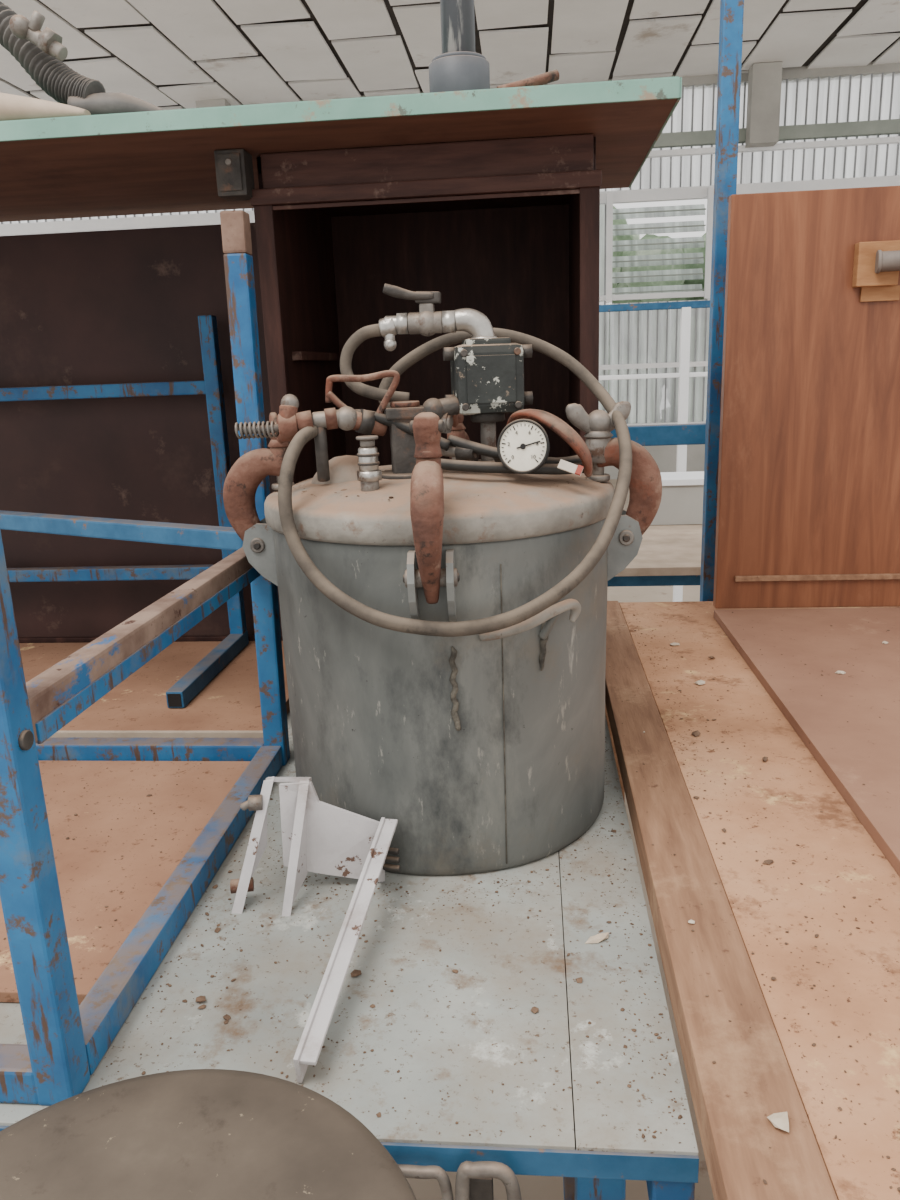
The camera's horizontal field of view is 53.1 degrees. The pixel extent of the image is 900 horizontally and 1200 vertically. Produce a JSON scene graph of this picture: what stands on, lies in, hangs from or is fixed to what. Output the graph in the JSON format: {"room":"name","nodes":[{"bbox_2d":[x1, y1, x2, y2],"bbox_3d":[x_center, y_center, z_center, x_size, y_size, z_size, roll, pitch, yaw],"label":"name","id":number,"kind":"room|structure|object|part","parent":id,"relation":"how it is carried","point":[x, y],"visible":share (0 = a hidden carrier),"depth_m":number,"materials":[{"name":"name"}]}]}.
{"room":"workshop","nodes":[
{"label":"workshop","id":0,"kind":"room"},
{"bbox_2d":[0,0,899,109],"bbox_3d":[0.458,-4.630,6.938,14.233,0.116,4.700,-1,15,5],"label":"ceiling","id":1,"kind":"structure","parent":0,"point":[165,54],"depth_m":7.67,"materials":[{"name":"white tile"}]},
{"bbox_2d":[183,62,899,478],"bbox_3d":[0.734,-3.294,9.576,14.000,4.050,0.150,-1,15,5],"label":"wall","id":2,"kind":"structure","parent":0,"point":[665,456],"depth_m":8.86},
{"bbox_2d":[0,62,899,425],"bbox_3d":[0.711,-3.437,9.353,14.000,3.440,0.390,-1,15,5],"label":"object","id":3,"kind":"structure","parent":2,"relation":"in","point":[839,132],"depth_m":9.03,"materials":[{"name":"white metal"}]},
{"bbox_2d":[606,187,713,302],"bbox_3d":[2.135,-3.622,9.245,1.060,1.050,0.242,-1,15,5],"label":"window","id":4,"kind":"structure","parent":3,"relation":"attached to","point":[612,214],"depth_m":9.28,"materials":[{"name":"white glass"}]},
{"bbox_2d":[406,479,713,1199],"bbox_3d":[0.315,0.169,4.584,14.000,0.100,11.700,-1,15,5],"label":"floor","id":5,"kind":"structure","parent":0,"point":[532,1187],"depth_m":1.47,"materials":[{"name":"concrete"}]},
{"bbox_2d":[0,1069,416,1199],"bbox_3d":[-0.161,0.760,0.574,0.338,0.814,0.338,-1,15,5],"label":"stool","id":6,"kind":"object","parent":5,"relation":"on","point":[193,1134],"visible":1,"depth_m":0.56,"materials":[{"name":"plastic"}]},
{"bbox_2d":[0,711,698,1199],"bbox_3d":[-0.493,0.523,1.409,1.472,0.874,1.338,-1,15,5],"label":"tabletop","id":7,"kind":"object","parent":5,"relation":"on","point":[595,1153],"depth_m":0.78,"materials":[{"name":"metal"}]},
{"bbox_2d":[0,761,250,1004],"bbox_3d":[-0.631,0.293,1.045,0.680,0.011,0.476,-1,15,5],"label":"wooden board","id":8,"kind":"object","parent":7,"relation":"on","point":[94,878],"visible":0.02,"depth_m":1.05,"materials":[{"name":"brown wood"}]},
{"bbox_2d":[4,761,219,983],"bbox_3d":[-0.507,0.283,1.035,0.419,0.002,0.461,-1,15,5],"label":"dust specks","id":9,"kind":"object","parent":8,"relation":"on","point":[52,761],"visible":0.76,"depth_m":1.05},
{"bbox_2d":[0,223,282,642],"bbox_3d":[-0.696,-0.280,1.718,0.930,0.785,0.032,-1,15,5],"label":"panel","id":10,"kind":"object","parent":7,"relation":"on","point":[109,306],"visible":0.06,"depth_m":1.69,"materials":[{"name":"brown wood"}]},
{"bbox_2d":[0,210,289,1105],"bbox_3d":[-0.628,-0.079,1.070,0.771,0.720,0.932,-1,15,5],"label":"frame","id":11,"kind":"object","parent":7,"relation":"on","point":[67,1040],"visible":0.84,"depth_m":0.80,"materials":[{"name":"blue paint"}]},
{"bbox_2d":[19,641,289,737],"bbox_3d":[-0.584,0.151,1.565,0.670,0.022,0.452,-1,15,5],"label":"wooden board","id":12,"kind":"object","parent":7,"relation":"on","point":[228,706],"visible":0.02,"depth_m":1.45,"materials":[{"name":"brown wood"}]},
{"bbox_2d":[0,315,248,707],"bbox_3d":[-0.777,-0.161,1.537,0.728,0.607,0.342,-1,15,5],"label":"metal frame","id":13,"kind":"object","parent":12,"relation":"on","point":[185,689],"visible":0.84,"depth_m":1.62,"materials":[{"name":"blue paint"}]},
{"bbox_3d":[-0.151,0.277,0.817,0.172,0.124,0.292,-1,15,5],"label":"metal bracket","id":14,"kind":"part","parent":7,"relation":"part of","materials":[{"name":"white metal"}]},
{"bbox_2d":[102,737,684,1142],"bbox_3d":[-0.024,0.286,0.997,0.452,0.006,0.732,-1,15,5],"label":"debris","id":15,"kind":"object","parent":7,"relation":"on","point":[600,937],"visible":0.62,"depth_m":0.82,"materials":[{"name":"paint"}]},
{"bbox_2d":[250,134,601,483],"bbox_3d":[-0.006,-0.256,1.474,0.468,0.813,0.411,-1,15,5],"label":"base cabinet","id":16,"kind":"object","parent":7,"relation":"on","point":[507,231],"visible":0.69,"depth_m":1.51,"materials":[{"name":"brown wood"}]},
{"bbox_2d":[214,149,254,200],"bbox_3d":[-0.287,-0.565,1.197,0.040,0.056,0.046,-1,15,5],"label":"switch box","id":17,"kind":"object","parent":16,"relation":"attached to","point":[234,167],"visible":1,"depth_m":1.18,"materials":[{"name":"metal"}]},
{"bbox_2d":[0,76,681,221],"bbox_3d":[-0.655,-0.637,1.366,1.888,0.023,0.547,-1,15,5],"label":"tabletop","id":18,"kind":"object","parent":16,"relation":"on","point":[162,161],"visible":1,"depth_m":1.13,"materials":[{"name":"brown wood"}]},
{"bbox_2d":[0,93,90,120],"bbox_3d":[-0.607,-0.614,1.107,0.332,0.061,0.041,-1,15,4],"label":"hose","id":19,"kind":"object","parent":18,"relation":"on","point":[12,107],"visible":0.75,"depth_m":1.09,"materials":[{"name":"white plastic"}]},
{"bbox_2d":[0,1,162,114],"bbox_3d":[-0.541,-0.697,1.153,0.350,0.192,0.099,2,15,17],"label":"flexible hose","id":20,"kind":"object","parent":18,"relation":"on","point":[42,54],"visible":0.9,"depth_m":1.13,"materials":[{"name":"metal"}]},
{"bbox_2d":[429,0,489,92],"bbox_3d":[0.002,-0.913,1.056,0.076,0.620,0.076,-1,15,5],"label":"pipe","id":21,"kind":"object","parent":18,"relation":"on","point":[459,67],"visible":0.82,"depth_m":1.09,"materials":[{"name":"grey plastic"}]},
{"bbox_2d":[497,69,558,87],"bbox_3d":[0.094,-0.619,1.078,0.080,0.034,0.015,-7,15,-17],"label":"wooden stick","id":22,"kind":"object","parent":18,"relation":"on","point":[551,76],"visible":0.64,"depth_m":1.07,"materials":[{"name":"wood"}]},
{"bbox_2d":[223,283,661,875],"bbox_3d":[-0.006,-0.046,1.052,0.420,0.617,0.434,-13,18,-37],"label":"tank","id":23,"kind":"object","parent":7,"relation":"on","point":[444,621],"visible":0.99,"depth_m":0.94,"materials":[{"name":"metal"}]},
{"bbox_3d":[-0.012,-0.128,1.049,0.403,0.053,0.404,-1,15,5],"label":"lid","id":24,"kind":"part","parent":23,"relation":"part of","materials":[{"name":"grey metal"}]},
{"bbox_3d":[-0.005,0.073,1.100,0.389,0.363,0.393,-1,15,5],"label":"tank","id":25,"kind":"part","parent":23,"relation":"part of","materials":[{"name":"metal"}]},
{"bbox_3d":[0.083,0.024,0.901,0.112,0.041,0.026,-8,16,-22],"label":"hook rod","id":26,"kind":"part","parent":23,"relation":"part of","materials":[{"name":"metal"}]},
{"bbox_2d":[398,1161,521,1199],"bbox_3d":[0.001,0.427,0.635,0.102,0.083,0.018,-1,15,5],"label":"clamp","id":27,"kind":"object","parent":7,"relation":"attached to","point":[474,1180],"visible":0.9,"depth_m":0.62,"materials":[{"name":"metal"}]},
{"bbox_2d":[599,300,709,601],"bbox_3d":[1.119,-0.585,4.157,1.540,1.515,0.040,-1,15,5],"label":"storage rack","id":28,"kind":"object","parent":5,"relation":"on","point":[684,374],"visible":0.1,"depth_m":4.03,"materials":[{"name":"white metal"}]},
{"bbox_2d":[608,423,705,586],"bbox_3d":[1.095,-0.009,2.744,1.500,1.115,0.820,-1,15,5],"label":"table","id":29,"kind":"object","parent":5,"relation":"on","point":[668,555],"visible":0.02,"depth_m":2.40,"materials":[{"name":"blue paint"}]},
{"bbox_2d":[651,471,703,524],"bbox_3d":[0.937,-0.342,2.982,0.690,0.149,0.200,-1,15,5],"label":"crate","id":30,"kind":"object","parent":29,"relation":"on","point":[681,503],"visible":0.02,"depth_m":2.92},
{"bbox_2d":[700,0,743,600],"bbox_3d":[0.538,-0.334,1.820,0.036,2.250,0.036,-1,15,5],"label":"steel post","id":31,"kind":"object","parent":5,"relation":"on","point":[731,11],"visible":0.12,"depth_m":1.72,"materials":[{"name":"blue metal"}]},
{"bbox_2d":[605,601,899,1199],"bbox_3d":[0.793,0.580,1.172,1.125,0.790,1.600,-1,15,5],"label":"wooden tabletop","id":32,"kind":"object","parent":5,"relation":"on","point":[754,1076],"visible":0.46,"depth_m":0.81,"materials":[{"name":"brown wood"}]},
{"bbox_2d":[615,620,788,1183],"bbox_3d":[0.253,0.199,1.132,0.055,0.006,1.359,-1,15,5],"label":"flakes","id":33,"kind":"object","parent":32,"relation":"on","point":[779,1120],"visible":0.91,"depth_m":0.59,"materials":[{"name":"paint"}]},
{"bbox_2d":[628,615,899,1190],"bbox_3d":[0.368,0.204,1.109,0.161,0.006,1.398,-1,15,5],"label":"crumbs","id":34,"kind":"object","parent":32,"relation":"on","point":[699,682],"visible":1,"depth_m":0.93,"materials":[{"name":"paint"}]},
{"bbox_2d":[713,186,899,607],"bbox_3d":[0.841,-0.340,1.594,0.684,0.748,0.121,-1,15,5],"label":"panel","id":35,"kind":"object","parent":32,"relation":"on","point":[808,493],"depth_m":1.64,"materials":[{"name":"brown wood"}]},
{"bbox_3d":[0.840,-0.575,1.511,0.229,0.038,0.038,2,15,16],"label":"pipe handle","id":36,"kind":"part","parent":35,"relation":"part of","materials":[{"name":"white plastic"}]},
{"bbox_2d":[714,608,899,875],"bbox_3d":[0.821,0.196,1.055,0.738,0.016,1.375,-1,15,5],"label":"board","id":37,"kind":"object","parent":32,"relation":"on","point":[864,749],"visible":1,"depth_m":1.32,"materials":[{"name":"brown wood"}]},
{"bbox_2d":[732,611,898,784],"bbox_3d":[0.686,0.151,1.207,0.428,0.005,1.041,-1,15,5],"label":"debris","id":38,"kind":"object","parent":37,"relation":"on","point":[883,642],"visible":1,"depth_m":1.41,"materials":[{"name":"paint"}]},
{"label":"outside","id":39,"kind":"structure","parent":0,"visible":0},
{"bbox_2d":[608,206,705,392],"bbox_3d":[3.454,-3.726,13.236,6.019,4.300,3.276,-1,15,5],"label":"foliage","id":40,"kind":"object","parent":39,"point":[618,221],"visible":0.03,"depth_m":12.25,"materials":[{"name":"plant"}]}
]}

